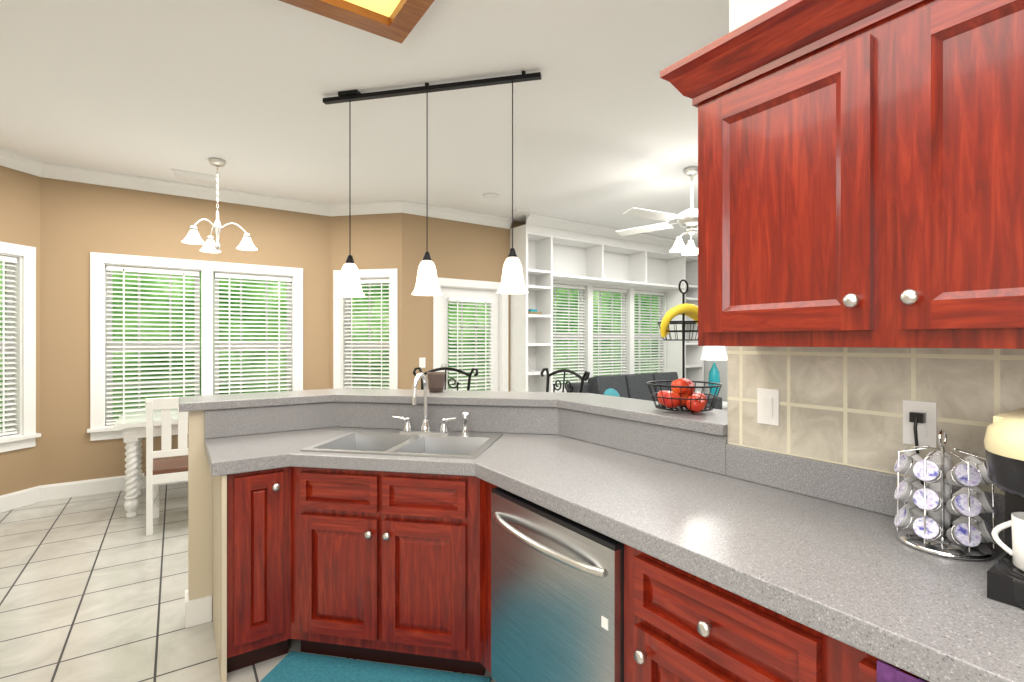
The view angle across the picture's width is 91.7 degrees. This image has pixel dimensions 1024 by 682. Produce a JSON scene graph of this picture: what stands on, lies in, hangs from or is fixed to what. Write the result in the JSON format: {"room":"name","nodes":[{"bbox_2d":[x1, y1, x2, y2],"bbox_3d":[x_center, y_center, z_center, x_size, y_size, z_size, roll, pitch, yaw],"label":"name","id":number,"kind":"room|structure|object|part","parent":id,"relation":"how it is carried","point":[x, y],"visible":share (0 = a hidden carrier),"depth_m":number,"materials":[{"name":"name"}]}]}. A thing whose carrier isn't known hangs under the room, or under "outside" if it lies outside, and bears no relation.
{"room":"kitchen","nodes":[
{"label":"kitchen","id":0,"kind":"room"},
{"bbox_2d":[0,166,39,495],"bbox_3d":[-4.281,-0.075,3.966,0.150,2.950,0.937,0,0,11],"label":"wall","id":1,"kind":"structure","parent":0,"point":[19,225],"depth_m":4.23,"materials":[{"name":"beige paint"}]},
{"bbox_2d":[40,177,329,484],"bbox_3d":[-3.154,-0.075,5.104,2.580,2.950,0.150,0,0,-34],"label":"wall","id":2,"kind":"structure","parent":0,"point":[79,222],"depth_m":4.61,"materials":[{"name":"beige paint"}]},
{"bbox_2d":[0,482,494,681],"bbox_3d":[1.113,1.430,3.350,9.200,0.060,8.100,0,0,-34],"label":"floor","id":3,"kind":"structure","parent":0,"point":[93,587],"depth_m":2.71,"materials":[{"name":"tile"}]},
{"bbox_2d":[114,409,177,517],"bbox_3d":[-2.737,1.020,4.542,1.340,0.760,0.850,0,0,-34],"label":"table","id":4,"kind":"object","parent":3,"relation":"on","point":[132,424],"visible":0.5,"depth_m":3.95,"materials":[{"name":"white wood"}]},
{"bbox_2d":[144,397,187,535],"bbox_3d":[-2.550,0.907,3.875,0.460,0.985,0.454,0,0,-30],"label":"chair","id":5,"kind":"object","parent":3,"relation":"on","point":[167,468],"visible":0.52,"depth_m":3.64,"materials":[{"name":"white wood"}]},
{"bbox_2d":[179,372,470,681],"bbox_3d":[-0.979,0.783,2.331,0.960,1.235,1.501,0,0,-34],"label":"kitchen peninsula","id":6,"kind":"object","parent":3,"relation":"on","point":[337,522],"depth_m":2.11,"materials":[{"name":"red wood"}]},
{"bbox_2d":[260,651,490,681],"bbox_3d":[-0.590,1.394,1.871,0.920,0.010,0.550,0,0,11],"label":"area rug","id":7,"kind":"object","parent":3,"relation":"on","point":[292,666],"visible":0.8,"depth_m":2.08,"materials":[{"name":"teal fabric"}]},
{"bbox_2d":[413,367,477,390],"bbox_3d":[-0.537,0.800,3.608,0.616,1.202,0.616,0,0,-34],"label":"bar stool","id":8,"kind":"object","parent":3,"relation":"on","point":[453,369],"visible":0.17,"depth_m":3.76,"materials":[{"name":"black metal"}]},
{"bbox_2d":[540,368,589,392],"bbox_3d":[0.212,0.800,3.429,0.436,1.202,0.521,0,0,-34],"label":"bar stool","id":9,"kind":"object","parent":3,"relation":"on","point":[585,376],"visible":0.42,"depth_m":3.53,"materials":[{"name":"black metal"}]},
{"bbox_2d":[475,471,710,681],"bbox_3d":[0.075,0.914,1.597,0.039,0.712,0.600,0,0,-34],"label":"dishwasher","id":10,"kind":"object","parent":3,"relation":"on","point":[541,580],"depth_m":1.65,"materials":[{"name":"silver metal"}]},
{"bbox_2d":[510,224,703,392],"bbox_3d":[1.552,-0.018,7.232,3.580,2.835,0.360,0,0,-34],"label":"built-in shelving","id":11,"kind":"object","parent":3,"relation":"on","point":[546,256],"visible":0.62,"depth_m":6.82,"materials":[{"name":"white wood"}]},
{"bbox_2d":[567,372,721,409],"bbox_3d":[1.775,0.919,6.564,2.000,0.961,0.920,0,0,-34],"label":"sofa","id":12,"kind":"object","parent":3,"relation":"on","point":[634,386],"visible":0.19,"depth_m":6.51,"materials":[{"name":"fabric"}]},
{"bbox_2d":[701,346,727,407],"bbox_3d":[2.968,0.710,7.299,0.500,1.381,0.500,0,0,-34],"label":"table lamp","id":13,"kind":"object","parent":3,"relation":"on","point":[717,353],"depth_m":7.22,"materials":[{"name":"teal ceramic"}]},
{"bbox_3d":[2.968,1.150,7.299,0.500,0.500,0.500,0,0,-34],"label":"side table lamp","id":14,"kind":"part","parent":13,"relation":"part of","materials":[{"name":"white"}]},
{"bbox_2d":[471,0,1023,681],"bbox_3d":[0.793,0.280,1.466,1.003,2.240,4.920,0,0,-34],"label":"kitchen cabinets","id":15,"kind":"object","parent":3,"relation":"on","point":[861,238],"depth_m":1.23,"materials":[{"name":"red wood"}]},
{"bbox_2d":[427,372,445,392],"bbox_3d":[-0.445,0.241,2.923,0.110,0.115,0.110,0,0,-34],"label":"pot","id":16,"kind":"object","parent":15,"relation":"in","point":[436,380],"visible":1,"depth_m":2.88,"materials":[{"name":"brown ceramic"}]},
{"bbox_2d":[647,279,721,412],"bbox_3d":[0.734,0.017,2.127,0.308,0.561,0.308,0,0,-34],"label":"fruit basket","id":17,"kind":"object","parent":15,"relation":"in","point":[682,395],"visible":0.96,"depth_m":2.07,"materials":[{"name":"black metal"}]},
{"bbox_2d":[894,429,996,560],"bbox_3d":[1.023,0.347,1.181,0.183,0.275,0.183,0,0,-34],"label":"carousel","id":18,"kind":"object","parent":15,"relation":"in","point":[968,532],"visible":0.98,"depth_m":1.14,"materials":[{"name":"silver metal"}]},
{"bbox_2d":[984,407,1023,609],"bbox_3d":[1.075,0.315,0.939,0.337,0.340,0.246,0,0,-34],"label":"brewer","id":19,"kind":"object","parent":15,"relation":"in","point":[1004,442],"visible":0.94,"depth_m":0.93,"materials":[{"name":"black plastic"}]},
{"bbox_2d":[991,512,1023,571],"bbox_3d":[0.971,0.378,0.929,0.084,0.098,0.113,0,0,-34],"label":"coffee mug","id":20,"kind":"object","parent":19,"relation":"on","point":[1016,523],"visible":0.98,"depth_m":0.93,"materials":[{"name":"white ceramic"}]},
{"bbox_2d":[0,0,728,242],"bbox_3d":[1.113,-1.580,3.350,9.200,0.060,8.100,0,0,-34],"label":"ceiling","id":21,"kind":"structure","parent":0,"point":[605,124],"depth_m":3.22,"materials":[{"name":"white paint"}]},
{"bbox_2d":[171,168,216,180],"bbox_3d":[-2.948,-1.541,4.622,0.360,0.018,0.130,0,0,-34],"label":"ceiling vent","id":22,"kind":"object","parent":21,"relation":"in","point":[214,177],"depth_m":4.60,"materials":[{"name":"white metal"}]},
{"bbox_2d":[182,158,256,252],"bbox_3d":[-2.532,-1.159,4.311,0.556,0.778,0.538,0,0,-34],"label":"chandelier","id":23,"kind":"object","parent":21,"relation":"hanging from","point":[209,246],"visible":1,"depth_m":4.26,"materials":[{"name":"silver metal"}]},
{"bbox_2d":[279,0,434,43],"bbox_3d":[-0.706,-1.512,1.605,1.230,0.074,1.250,0,0,-34],"label":"ceiling light","id":24,"kind":"object","parent":21,"relation":"attached to","point":[396,20],"visible":1,"depth_m":2.25,"materials":[{"name":"brown wood"}]},
{"bbox_2d":[323,71,540,296],"bbox_3d":[-0.511,-0.915,2.993,1.387,1.270,0.186,0,0,13],"label":"pendant light","id":25,"kind":"object","parent":21,"relation":"hanging from","point":[512,280],"visible":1,"depth_m":2.97,"materials":[{"name":"white glass"}]},
{"bbox_2d":[483,193,498,198],"bbox_3d":[-0.221,-1.543,5.285,0.168,0.011,0.168,0,0,-43],"label":"ceiling vent","id":26,"kind":"object","parent":21,"relation":"in","point":[488,195],"depth_m":5.28,"materials":[{"name":"white metal"}]},
{"bbox_2d":[511,209,536,214],"bbox_3d":[0.149,-1.544,5.970,0.300,0.012,0.120,0,0,-34],"label":"ceiling vent","id":27,"kind":"object","parent":21,"relation":"in","point":[519,211],"depth_m":5.95,"materials":[{"name":"white metal"}]},
{"bbox_2d":[616,166,697,255],"bbox_3d":[1.579,-1.177,4.471,1.435,0.744,1.460,0,0,-34],"label":"room ceiling fan","id":28,"kind":"object","parent":21,"relation":"hanging from","point":[688,219],"visible":0.71,"depth_m":4.43,"materials":[{"name":"white painted metal"},{"name":"white painted wood"},{"name":"frosted glass"}]},
{"bbox_2d":[330,213,401,388],"bbox_3d":[-1.678,-0.075,5.728,0.937,2.950,0.150,0,0,11],"label":"wall","id":29,"kind":"structure","parent":0,"point":[376,241],"depth_m":5.64,"materials":[{"name":"beige paint"}]},
{"bbox_2d":[392,372,469,434],"bbox_3d":[-0.421,0.319,2.582,0.312,0.320,0.286,0,0,-34],"label":"kitchen faucet","id":30,"kind":"object","parent":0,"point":[441,414],"depth_m":2.66,"materials":[{"name":"silver metal"}]},
{"bbox_2d":[402,213,615,390],"bbox_3d":[0.899,-0.075,7.100,5.250,2.950,0.150,0,0,-34],"label":"wall","id":31,"kind":"structure","parent":0,"point":[464,250],"depth_m":5.78,"materials":[{"name":"beige paint"}]},
{"bbox_2d":[0,255,663,435],"bbox_3d":[-1.092,0.301,6.099,8.185,2.178,0.755,0,0,-34],"label":"window set","id":32,"kind":"structure","parent":31,"relation":"in","point":[170,345],"depth_m":5.38,"materials":[{"name":"white"}]},
{"bbox_2d":[419,358,424,367],"bbox_3d":[-1.027,0.250,5.699,0.075,0.118,0.010,0,0,-34],"label":"light switch","id":33,"kind":"object","parent":31,"relation":"attached to","point":[421,362],"visible":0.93,"depth_m":5.70,"materials":[{"name":"white plastic"}]},
{"bbox_2d":[704,346,727,409],"bbox_3d":[5.057,-0.075,5.507,0.150,2.950,7.150,0,0,-34],"label":"wall","id":34,"kind":"structure","parent":0,"point":[722,366],"depth_m":7.92,"materials":[{"name":"white paint"}]},
{"bbox_2d":[526,214,697,248],"bbox_3d":[1.673,-1.492,7.045,3.570,0.115,0.085,0,0,-34],"label":"crown molding","id":35,"kind":"structure","parent":34,"relation":"attached to","point":[563,224],"depth_m":6.65,"materials":[{"name":"white wood"}]},
{"bbox_2d":[729,0,786,32],"bbox_3d":[1.607,-0.075,0.695,0.120,2.950,2.750,0,0,-34],"label":"wall","id":36,"kind":"structure","parent":0,"point":[742,12],"depth_m":1.75,"materials":[{"name":"beige paint"}]},
{"label":"outside","id":37,"kind":"structure","parent":0,"visible":0},
{"bbox_2d":[0,262,657,428],"bbox_3d":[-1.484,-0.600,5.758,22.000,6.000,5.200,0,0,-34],"label":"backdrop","id":38,"kind":"structure","parent":37,"point":[173,296],"depth_m":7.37,"materials":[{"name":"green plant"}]},
{"bbox_3d":[3.252,-0.075,0.058,8.950,2.950,0.150,0,0,-34],"label":"wall","id":39,"kind":"structure","parent":0,"visible":0},
{"bbox_2d":[0,148,666,512],"bbox_3d":[1.089,-0.075,3.376,8.810,2.950,7.770,0,0,-34],"label":"trim","id":40,"kind":"structure","parent":39,"relation":"attached to","point":[25,435],"depth_m":5.01,"materials":[{"name":"white wood"}]}
]}

